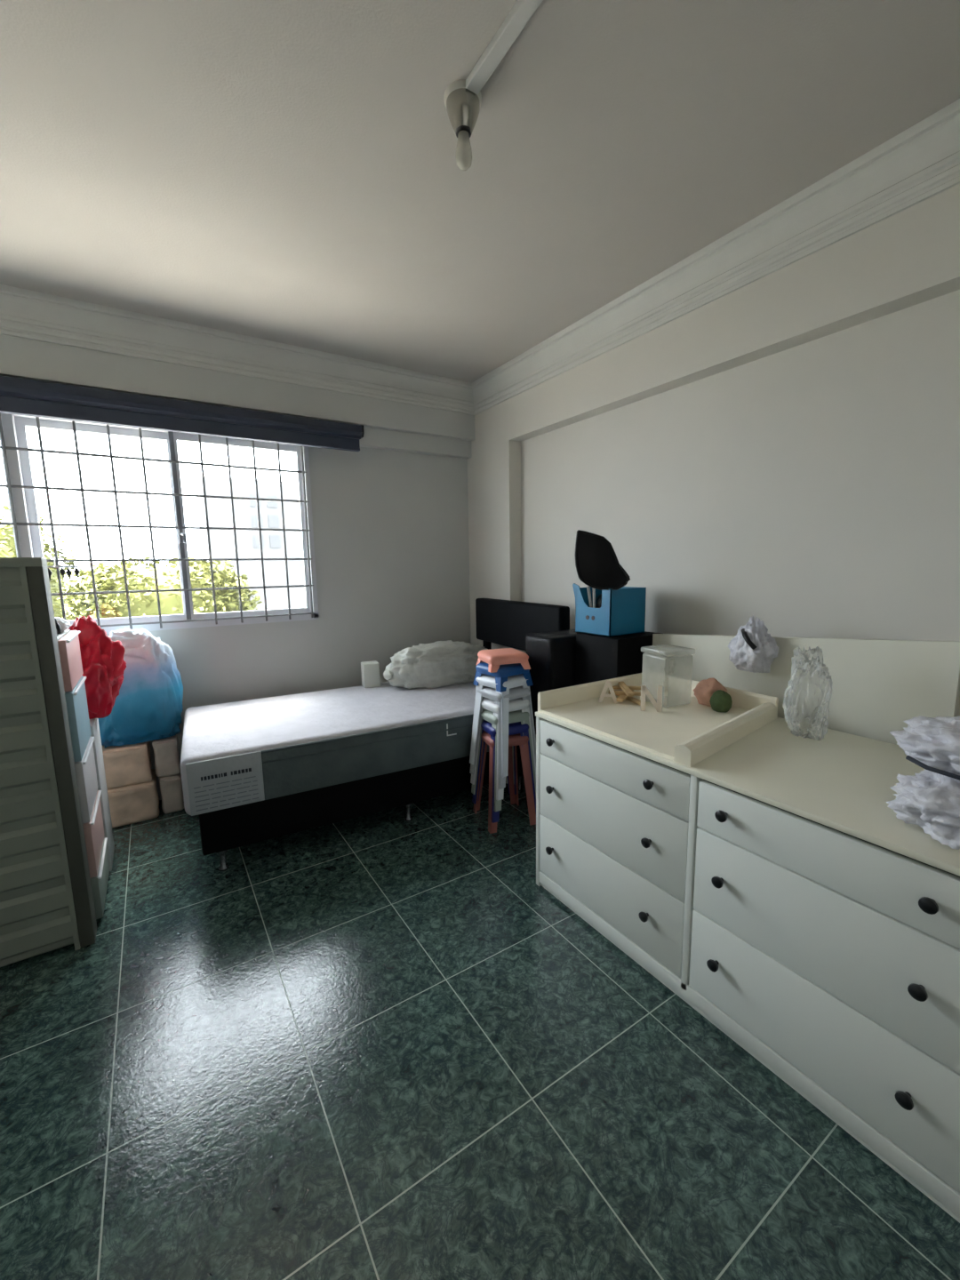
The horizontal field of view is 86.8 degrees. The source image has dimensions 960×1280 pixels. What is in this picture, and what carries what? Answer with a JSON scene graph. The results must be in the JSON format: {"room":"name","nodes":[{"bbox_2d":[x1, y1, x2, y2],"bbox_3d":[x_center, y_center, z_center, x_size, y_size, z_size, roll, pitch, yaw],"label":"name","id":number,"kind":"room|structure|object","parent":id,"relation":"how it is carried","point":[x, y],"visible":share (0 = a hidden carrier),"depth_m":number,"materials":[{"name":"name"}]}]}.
{"room":"bedroom","nodes":[
{"label":"bedroom","id":0,"kind":"room"},
{"bbox_2d":[0,283,475,799],"bbox_3d":[-1.618,-0.402,3.140,3.705,2.730,0.336,-6,10,-32],"label":"wall","id":1,"kind":"structure","parent":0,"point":[390,516],"depth_m":3.45,"materials":[{"name":"paint"}]},
{"bbox_2d":[0,413,319,633],"bbox_3d":[-2.086,-0.626,2.850,2.250,1.177,0.141,-6,10,-32],"label":"window","id":2,"kind":"structure","parent":1,"relation":"attached to","point":[14,448],"depth_m":2.98,"materials":[{"name":"white metal"}]},
{"bbox_2d":[47,556,79,581],"bbox_3d":[-2.245,-0.375,2.684,0.206,0.131,0.114,-6,10,-32],"label":"hanger","id":3,"kind":"object","parent":2,"relation":"hanging from","point":[62,572],"visible":0.77,"depth_m":2.68,"materials":[{"name":"grey plastic"}]},
{"bbox_2d":[0,375,364,451],"bbox_3d":[-1.941,-1.219,2.679,2.719,0.160,0.136,-6,10,-32],"label":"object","id":4,"kind":"object","parent":1,"relation":"attached to","point":[18,396],"visible":1,"depth_m":2.78,"materials":[{"name":"fabric"}]},
{"bbox_2d":[0,777,959,1279],"bbox_3d":[-0.243,1.273,1.341,4.189,0.100,5.305,-6,10,-32],"label":"floor","id":5,"kind":"structure","parent":0,"point":[372,1046],"depth_m":1.35,"materials":[{"name":"green tile"}]},
{"bbox_2d":[0,557,96,967],"bbox_3d":[-1.804,0.464,1.675,0.720,1.450,0.104,-6,10,-32],"label":"cabinet","id":6,"kind":"object","parent":5,"relation":"on","point":[47,904],"visible":1,"depth_m":1.78,"materials":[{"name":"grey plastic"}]},
{"bbox_2d":[56,629,109,919],"bbox_3d":[-1.780,0.561,2.024,0.384,1.155,0.400,-6,10,-32],"label":"storage drawers","id":7,"kind":"object","parent":5,"relation":"on","point":[74,680],"visible":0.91,"depth_m":2.02,"materials":[{"name":"white plastic"}]},
{"bbox_2d":[55,618,61,633],"bbox_3d":[-1.686,-0.055,2.018,0.030,0.062,0.030,-6,10,-32],"label":"bottle","id":8,"kind":"object","parent":7,"relation":"on","point":[58,626],"visible":0.51,"depth_m":2.02,"materials":[{"name":"black"}]},
{"bbox_2d":[54,616,70,631],"bbox_3d":[-1.768,-0.066,2.093,0.123,0.063,0.134,-6,10,-32],"label":"cloth","id":9,"kind":"object","parent":7,"relation":"on","point":[64,624],"visible":0.34,"depth_m":2.09,"materials":[{"name":"fabric"}]},
{"bbox_2d":[89,718,114,871],"bbox_3d":[-1.932,0.739,2.364,0.300,0.710,0.240,-6,10,-32],"label":"carton","id":10,"kind":"object","parent":5,"relation":"on","point":[93,722],"visible":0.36,"depth_m":2.39,"materials":[{"name":"white cardboard"}]},
{"bbox_2d":[67,615,126,719],"bbox_3d":[-1.851,0.130,2.379,0.256,0.486,0.293,1,9,12],"label":"bag","id":11,"kind":"object","parent":10,"relation":"on","point":[103,663],"visible":0.66,"depth_m":2.37,"materials":[{"name":"red plastic"}]},
{"bbox_2d":[107,768,159,828],"bbox_3d":[-1.996,0.905,2.917,0.252,0.222,0.261,-6,10,-32],"label":"pack","id":12,"kind":"object","parent":5,"relation":"on","point":[140,802],"visible":0.68,"depth_m":2.83},
{"bbox_2d":[101,741,151,789],"bbox_3d":[-2.007,0.684,2.879,0.237,0.221,0.261,-6,10,-32],"label":"pack","id":13,"kind":"object","parent":12,"relation":"on","point":[125,764],"visible":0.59,"depth_m":2.79},
{"bbox_2d":[97,627,183,747],"bbox_3d":[-1.932,0.246,2.861,0.441,0.630,0.260,-6,10,-32],"label":"bag","id":14,"kind":"object","parent":13,"relation":"on","point":[148,707],"visible":0.7,"depth_m":2.79,"materials":[{"name":"blue plastic"}]},
{"bbox_2d":[158,773,183,813],"bbox_3d":[-1.837,0.886,3.027,0.118,0.222,0.238,-6,10,-32],"label":"pack","id":15,"kind":"object","parent":5,"relation":"on","point":[171,787],"visible":0.73,"depth_m":2.94},
{"bbox_2d":[152,735,180,776],"bbox_3d":[-1.847,0.665,2.993,0.131,0.221,0.242,-6,10,-32],"label":"pack","id":16,"kind":"object","parent":15,"relation":"on","point":[167,760],"visible":0.8,"depth_m":2.91},
{"bbox_2d":[198,598,569,871],"bbox_3d":[-0.578,0.393,3.041,1.990,1.155,1.040,-5,10,-28],"label":"bed base","id":17,"kind":"object","parent":5,"relation":"on","point":[508,623],"visible":0.34,"depth_m":2.69,"materials":[{"name":"black fabric"}]},
{"bbox_2d":[180,680,489,815],"bbox_3d":[-0.676,0.514,3.091,1.945,0.272,0.998,-5,10,-28],"label":"mattress","id":18,"kind":"object","parent":17,"relation":"on","point":[234,754],"visible":0.84,"depth_m":2.62,"materials":[{"name":"white fabric"}]},
{"bbox_2d":[360,660,380,687],"bbox_3d":[-0.752,0.235,3.493,0.110,0.165,0.100,-4,9,-22],"label":"box","id":19,"kind":"object","parent":18,"relation":"on","point":[370,670],"visible":1,"depth_m":3.45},
{"bbox_2d":[383,640,487,689],"bbox_3d":[-0.291,0.158,3.532,0.784,0.294,0.292,-5,9,-26],"label":"plastic bag","id":20,"kind":"object","parent":18,"relation":"on","point":[439,663],"visible":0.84,"depth_m":3.40,"materials":[{"name":"white plastic"}]},
{"bbox_2d":[473,730,535,833],"bbox_3d":[0.131,0.747,2.811,0.270,0.500,0.270,-4,9,-20],"label":"stool","id":21,"kind":"object","parent":5,"relation":"on","point":[514,740],"visible":0.57,"depth_m":2.74,"materials":[{"name":"pink plastic"}]},
{"bbox_2d":[472,719,535,823],"bbox_3d":[0.130,0.684,2.802,0.270,0.500,0.270,-5,9,-24],"label":"stool","id":22,"kind":"object","parent":21,"relation":"on","point":[514,728],"visible":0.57,"depth_m":2.71,"materials":[{"name":"blue plastic"}]},
{"bbox_2d":[471,708,535,811],"bbox_3d":[0.129,0.621,2.792,0.270,0.500,0.270,-5,10,-28],"label":"stool","id":23,"kind":"object","parent":22,"relation":"on","point":[517,716],"visible":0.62,"depth_m":2.69,"materials":[{"name":"grey plastic"}]},
{"bbox_2d":[470,696,535,800],"bbox_3d":[0.128,0.558,2.783,0.270,0.500,0.270,-6,10,-32],"label":"stool","id":24,"kind":"object","parent":23,"relation":"on","point":[516,704],"visible":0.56,"depth_m":2.68,"materials":[{"name":"white plastic"}]},
{"bbox_2d":[469,685,535,789],"bbox_3d":[0.127,0.496,2.774,0.270,0.500,0.270,-7,10,-36],"label":"stool","id":25,"kind":"object","parent":24,"relation":"on","point":[489,692],"visible":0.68,"depth_m":2.67,"materials":[{"name":"grey plastic"}]},
{"bbox_2d":[469,673,535,777],"bbox_3d":[0.126,0.433,2.765,0.270,0.500,0.270,-8,11,-41],"label":"stool","id":26,"kind":"object","parent":25,"relation":"on","point":[486,680],"visible":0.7,"depth_m":2.65,"materials":[{"name":"grey plastic"}]},
{"bbox_2d":[472,662,533,692],"bbox_3d":[0.122,0.182,2.728,0.229,0.120,0.229,-8,11,-38],"label":"stool","id":27,"kind":"object","parent":26,"relation":"on","point":[505,670],"visible":0.63,"depth_m":2.64,"materials":[{"name":"blue plastic"}]},
{"bbox_2d":[475,648,530,672],"bbox_3d":[0.121,0.102,2.716,0.225,0.085,0.225,-4,9,-20],"label":"stool","id":28,"kind":"object","parent":27,"relation":"on","point":[494,658],"visible":1,"depth_m":2.63,"materials":[{"name":"pink plastic"}]},
{"bbox_2d":[526,629,577,813],"bbox_3d":[0.493,0.462,2.887,0.443,1.031,0.249,-6,10,-32],"label":"box","id":29,"kind":"object","parent":5,"relation":"on","point":[552,655],"visible":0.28,"depth_m":2.69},
{"bbox_2d":[575,631,661,685],"bbox_3d":[0.730,0.480,2.708,0.340,1.040,0.290,-6,10,-32],"label":"box","id":30,"kind":"object","parent":5,"relation":"on","point":[598,658],"visible":0.24,"depth_m":2.52,"materials":[{"name":"black plastic"}]},
{"bbox_2d":[572,583,646,637],"bbox_3d":[0.670,-0.169,2.657,0.257,0.258,0.270,-6,10,-32],"label":"crate","id":31,"kind":"object","parent":30,"relation":"on","point":[621,612],"visible":0.95,"depth_m":2.56,"materials":[{"name":"blue plastic"}]},
{"bbox_2d":[586,586,601,607],"bbox_3d":[0.662,-0.171,2.616,0.177,0.262,0.183,-6,10,-32],"label":"utensils","id":32,"kind":"object","parent":31,"relation":"in","point":[599,597],"visible":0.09,"depth_m":2.63,"materials":[{"name":"silver plastic"}]},
{"bbox_2d":[574,529,630,590],"bbox_3d":[0.594,-0.389,2.470,0.265,0.290,0.050,1,9,11],"label":"shell","id":33,"kind":"object","parent":31,"relation":"on","point":[597,565],"visible":1,"depth_m":2.49,"materials":[{"name":"black plastic"}]},
{"bbox_2d":[535,711,959,1223],"bbox_3d":[0.941,0.745,1.760,0.764,0.787,1.500,-6,10,-32],"label":"dresser","id":34,"kind":"object","parent":5,"relation":"on","point":[770,882],"visible":1,"depth_m":1.35,"materials":[{"name":"white paint"}]},
{"bbox_2d":[537,671,778,767],"bbox_3d":[0.731,0.269,2.018,0.710,0.085,0.725,-6,10,-32],"label":"tray","id":35,"kind":"object","parent":34,"relation":"on","point":[686,734],"visible":0.89,"depth_m":1.99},
{"bbox_2d":[598,680,617,703],"bbox_3d":[0.560,0.227,2.219,0.085,0.099,0.028,1,9,14],"label":"letter","id":36,"kind":"object","parent":35,"relation":"on","point":[604,693],"visible":0.98,"depth_m":2.21,"materials":[{"name":"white wood"}]},
{"bbox_2d":[608,681,647,705],"bbox_3d":[0.658,0.235,2.284,0.165,0.051,0.256,0,8,7],"label":"stand","id":37,"kind":"object","parent":35,"relation":"on","point":[628,693],"visible":0.69,"depth_m":2.24,"materials":[{"name":"beige wood"}]},
{"bbox_2d":[640,685,662,711],"bbox_3d":[0.701,0.239,2.080,0.081,0.106,0.029,1,9,14],"label":"letter","id":38,"kind":"object","parent":35,"relation":"on","point":[658,705],"visible":1,"depth_m":2.07,"materials":[{"name":"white wood"}]},
{"bbox_2d":[641,644,695,707],"bbox_3d":[0.804,0.151,2.188,0.160,0.240,0.160,-5,9,-24],"label":"clear container","id":39,"kind":"object","parent":35,"relation":"on","point":[661,650],"visible":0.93,"depth_m":2.18,"materials":[{"name":"plastic"}]},
{"bbox_2d":[693,677,727,706],"bbox_3d":[0.975,0.216,2.146,0.113,0.118,0.124,-6,10,-32],"label":"cloth bundle","id":40,"kind":"object","parent":35,"relation":"on","point":[705,689],"visible":0.66,"depth_m":2.12,"materials":[{"name":"pink fabric"}]},
{"bbox_2d":[709,689,732,712],"bbox_3d":[0.977,0.246,2.063,0.081,0.086,0.080,-1,8,1],"label":"ball","id":41,"kind":"object","parent":35,"relation":"on","point":[720,700],"visible":1,"depth_m":2.04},
{"bbox_2d":[782,645,832,740],"bbox_3d":[1.137,0.178,1.759,0.104,0.319,0.146,-9,11,-43],"label":"clear plastic bag","id":42,"kind":"object","parent":34,"relation":"on","point":[803,668],"visible":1,"depth_m":1.75,"materials":[{"name":"clear plastic"}]},
{"bbox_2d":[885,768,959,849],"bbox_3d":[1.084,0.367,1.115,0.278,0.144,0.290,-2,8,-4],"label":"plastic bag","id":43,"kind":"object","parent":34,"relation":"on","point":[929,800],"visible":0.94,"depth_m":1.10,"materials":[{"name":"white plastic"}]},
{"bbox_2d":[889,715,959,780],"bbox_3d":[1.163,0.243,1.160,0.354,0.109,0.365,-6,10,-32],"label":"plastic bag","id":44,"kind":"object","parent":43,"relation":"on","point":[932,744],"visible":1,"depth_m":1.16,"materials":[{"name":"white plastic"}]},
{"bbox_2d":[651,633,959,744],"bbox_3d":[1.198,0.504,2.144,0.020,1.142,1.160,-6,10,-32],"label":"backsplash panel","id":45,"kind":"object","parent":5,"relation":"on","point":[878,685],"visible":0.25,"depth_m":1.85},
{"bbox_2d":[728,615,778,672],"bbox_3d":[1.118,0.013,2.073,0.147,0.229,0.163,0,8,6],"label":"crumpled bag","id":46,"kind":"object","parent":45,"relation":"hanging from","point":[754,650],"visible":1,"depth_m":2.04,"materials":[{"name":"white plastic"}]},
{"bbox_2d":[0,0,959,383],"bbox_3d":[-0.286,-1.536,0.926,4.189,0.120,5.305,-6,10,-32],"label":"ceiling","id":47,"kind":"structure","parent":0,"point":[286,172],"depth_m":1.62,"materials":[{"name":"paint"}]},
{"bbox_2d":[444,80,481,170],"bbox_3d":[-0.048,-1.467,1.472,0.108,0.183,0.108,-6,10,-32],"label":"ceiling lamp","id":48,"kind":"object","parent":47,"relation":"attached to","point":[462,106],"visible":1,"depth_m":1.45,"materials":[{"name":"plastic"}]},
{"bbox_2d":[465,0,542,94],"bbox_3d":[0.572,-1.415,0.501,0.040,0.022,2.200,-6,10,-32],"label":"cable trunking","id":49,"kind":"object","parent":47,"relation":"attached to","point":[522,11],"visible":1,"depth_m":1.29,"materials":[{"name":"white plastic"}]},
{"bbox_2d":[467,184,959,716],"bbox_3d":[1.307,-0.311,2.220,0.254,2.730,5.055,-6,10,-32],"label":"wall","id":50,"kind":"structure","parent":0,"point":[782,451],"depth_m":2.16,"materials":[{"name":"paint"}]},
{"bbox_2d":[471,98,959,415],"bbox_3d":[1.226,-1.532,1.838,0.066,0.200,4.785,-6,10,-32],"label":"trim","id":51,"kind":"structure","parent":50,"relation":"attached to","point":[922,162],"depth_m":2.00,"materials":[{"name":"paint"}]},
{"label":"outside","id":52,"kind":"structure","parent":0,"visible":0},
{"bbox_3d":[-11.487,-0.687,36.712,100.000,0.200,66.245,-6,10,-32],"label":"ground","id":53,"kind":"structure","parent":52,"visible":0},
{"bbox_2d":[0,504,76,617],"bbox_3d":[-6.763,0.827,6.751,2.778,5.410,1.358,-6,10,-32],"label":"tree","id":54,"kind":"object","parent":53,"relation":"on","point":[7,544],"visible":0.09,"depth_m":6.81,"materials":[{"name":"green plant"}]},
{"bbox_2d":[52,555,262,620],"bbox_3d":[-3.762,1.252,6.382,2.216,4.585,1.383,-6,10,-32],"label":"tree","id":55,"kind":"object","parent":53,"relation":"on","point":[141,577],"visible":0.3,"depth_m":5.69,"materials":[{"name":"green plant"}]},
{"bbox_2d":[195,475,305,609],"bbox_3d":[-10.913,-5.002,33.007,12.200,9.400,4.050,-6,10,-32],"label":"apartment building","id":56,"kind":"structure","parent":53,"relation":"on","point":[220,510],"depth_m":29.37,"materials":[{"name":"concrete"}]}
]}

